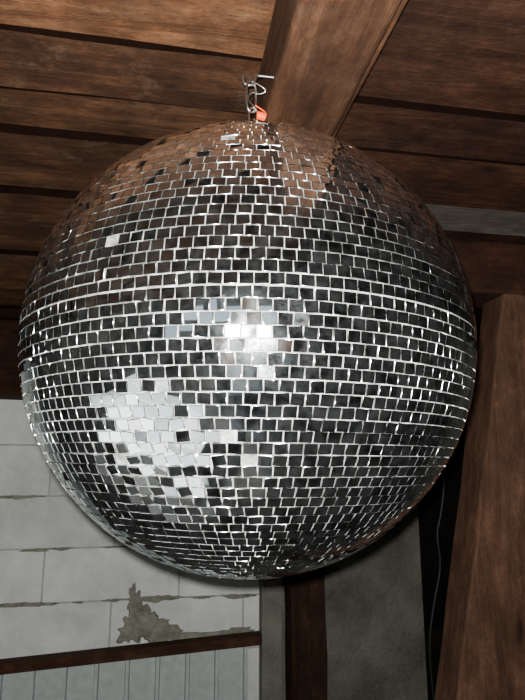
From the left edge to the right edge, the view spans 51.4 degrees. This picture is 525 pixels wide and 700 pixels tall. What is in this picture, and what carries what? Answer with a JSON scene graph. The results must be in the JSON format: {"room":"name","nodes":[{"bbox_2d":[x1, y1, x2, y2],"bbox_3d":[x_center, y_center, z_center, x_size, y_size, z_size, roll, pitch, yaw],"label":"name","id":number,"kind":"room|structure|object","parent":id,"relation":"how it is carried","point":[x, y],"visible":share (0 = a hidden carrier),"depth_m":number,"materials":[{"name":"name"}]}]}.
{"room":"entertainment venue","nodes":[
{"label":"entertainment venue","id":0,"kind":"room"},
{"bbox_2d":[0,345,477,699],"bbox_3d":[-0.682,0.887,2.596,5.600,2.150,0.290,2,-11,-10],"label":"wall","id":1,"kind":"structure","parent":0,"point":[375,635],"depth_m":2.50,"materials":[{"name":"paint"}]},
{"bbox_2d":[0,322,22,399],"bbox_3d":[-1.875,0.029,2.347,3.090,0.334,0.188,2,-11,-10],"label":"beam","id":2,"kind":"structure","parent":1,"relation":"attached to","point":[10,388],"depth_m":2.39,"materials":[{"name":"brown wood"}]},
{"bbox_2d":[0,647,247,699],"bbox_3d":[-1.342,1.594,2.200,2.592,0.607,0.024,2,-11,-10],"label":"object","id":3,"kind":"object","parent":1,"relation":"attached to","point":[216,674],"visible":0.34,"depth_m":2.38,"materials":[{"name":"white wood"}]},
{"bbox_2d":[0,495,255,643],"bbox_3d":[-0.871,0.869,2.467,1.743,0.898,0.014,2,-11,-10],"label":"smear","id":4,"kind":"object","parent":1,"relation":"attached to","point":[141,622],"visible":0.77,"depth_m":2.46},
{"bbox_2d":[0,631,261,674],"bbox_3d":[-1.319,1.337,2.254,2.660,0.173,0.069,2,-11,-10],"label":"board","id":5,"kind":"object","parent":1,"relation":"attached to","point":[254,638],"visible":1,"depth_m":2.37,"materials":[{"name":"brown wood"}]},
{"bbox_2d":[418,409,469,699],"bbox_3d":[1.204,1.040,2.890,0.846,1.940,0.060,2,-11,-10],"label":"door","id":6,"kind":"structure","parent":1,"relation":"in","point":[429,506],"depth_m":2.83,"materials":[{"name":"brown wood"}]},
{"bbox_2d":[0,0,524,344],"bbox_3d":[-0.206,-0.637,0.139,5.600,0.136,5.300,2,-11,-10],"label":"ceiling","id":7,"kind":"structure","parent":0,"point":[85,85],"depth_m":0.93,"materials":[{"name":"brown wood"}]},
{"bbox_2d":[18,79,476,579],"bbox_3d":[-0.015,-0.054,0.655,0.501,0.611,0.501,-6,-12,28],"label":"disco ball","id":8,"kind":"object","parent":7,"relation":"hanging from","point":[247,349],"visible":1,"depth_m":0.43,"materials":[{"name":"metal"}]},
{"bbox_2d":[248,82,265,110],"bbox_3d":[-0.008,-0.328,0.710,0.025,0.049,0.007,2,-11,-10],"label":"wire","id":9,"kind":"object","parent":7,"relation":"hanging from","point":[255,82],"visible":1,"depth_m":0.71,"materials":[{"name":"metal"}]},
{"bbox_2d":[255,105,266,120],"bbox_3d":[-0.002,-0.305,0.702,0.016,0.022,0.010,2,-11,-10],"label":"connector","id":10,"kind":"object","parent":9,"relation":"attached to","point":[260,115],"visible":0.98,"depth_m":0.70,"materials":[{"name":"plastic"}]},
{"bbox_2d":[247,0,400,135],"bbox_3d":[0.169,-0.508,0.181,0.117,0.120,5.280,2,-11,-10],"label":"ceiling beam","id":11,"kind":"structure","parent":7,"relation":"attached to","point":[317,53],"depth_m":0.67,"materials":[{"name":"brown wood"}]},
{"bbox_2d":[242,74,273,86],"bbox_3d":[0.001,-0.353,0.716,0.057,0.020,0.004,2,-11,-10],"label":"ceiling hook","id":12,"kind":"object","parent":11,"relation":"attached to","point":[258,75],"depth_m":0.71,"materials":[{"name":"silver metal"}]},
{"bbox_2d":[332,0,407,136],"bbox_3d":[0.236,-0.527,0.197,0.024,0.081,5.280,2,-11,-10],"label":"batten","id":13,"kind":"object","parent":7,"relation":"attached to","point":[402,4],"visible":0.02,"depth_m":0.72,"materials":[{"name":"brown wood"}]},
{"bbox_3d":[-0.226,1.498,-0.156,5.600,0.100,5.540,2,-11,-10],"label":"floor","id":14,"kind":"structure","parent":0,"visible":0},
{"bbox_2d":[284,566,326,699],"bbox_3d":[0.194,0.932,2.543,0.167,2.040,0.144,2,-11,-10],"label":"wooden post","id":15,"kind":"object","parent":14,"relation":"on","point":[304,593],"visible":0.3,"depth_m":2.41,"materials":[{"name":"brown wood"}]},
{"bbox_2d":[429,466,445,699],"bbox_3d":[0.884,0.911,2.472,0.173,2.047,0.259,6,-12,-28],"label":"electrical cable","id":16,"kind":"object","parent":14,"relation":"on","point":[444,470],"visible":0.77,"depth_m":2.52,"materials":[{"name":"black rubber"}]},
{"bbox_2d":[434,294,524,699],"bbox_3d":[0.563,0.779,1.363,0.586,1.910,0.131,2,-11,-10],"label":"wooden post","id":17,"kind":"object","parent":14,"relation":"on","point":[482,655],"visible":0.88,"depth_m":1.38,"materials":[{"name":"brown wood"}]},
{"bbox_2d":[448,238,524,307],"bbox_3d":[1.170,-0.196,1.665,2.320,0.153,0.155,2,-11,-10],"label":"ceiling beam","id":18,"kind":"structure","parent":17,"relation":"on","point":[492,270],"depth_m":1.50,"materials":[{"name":"brown wood"}]}
]}

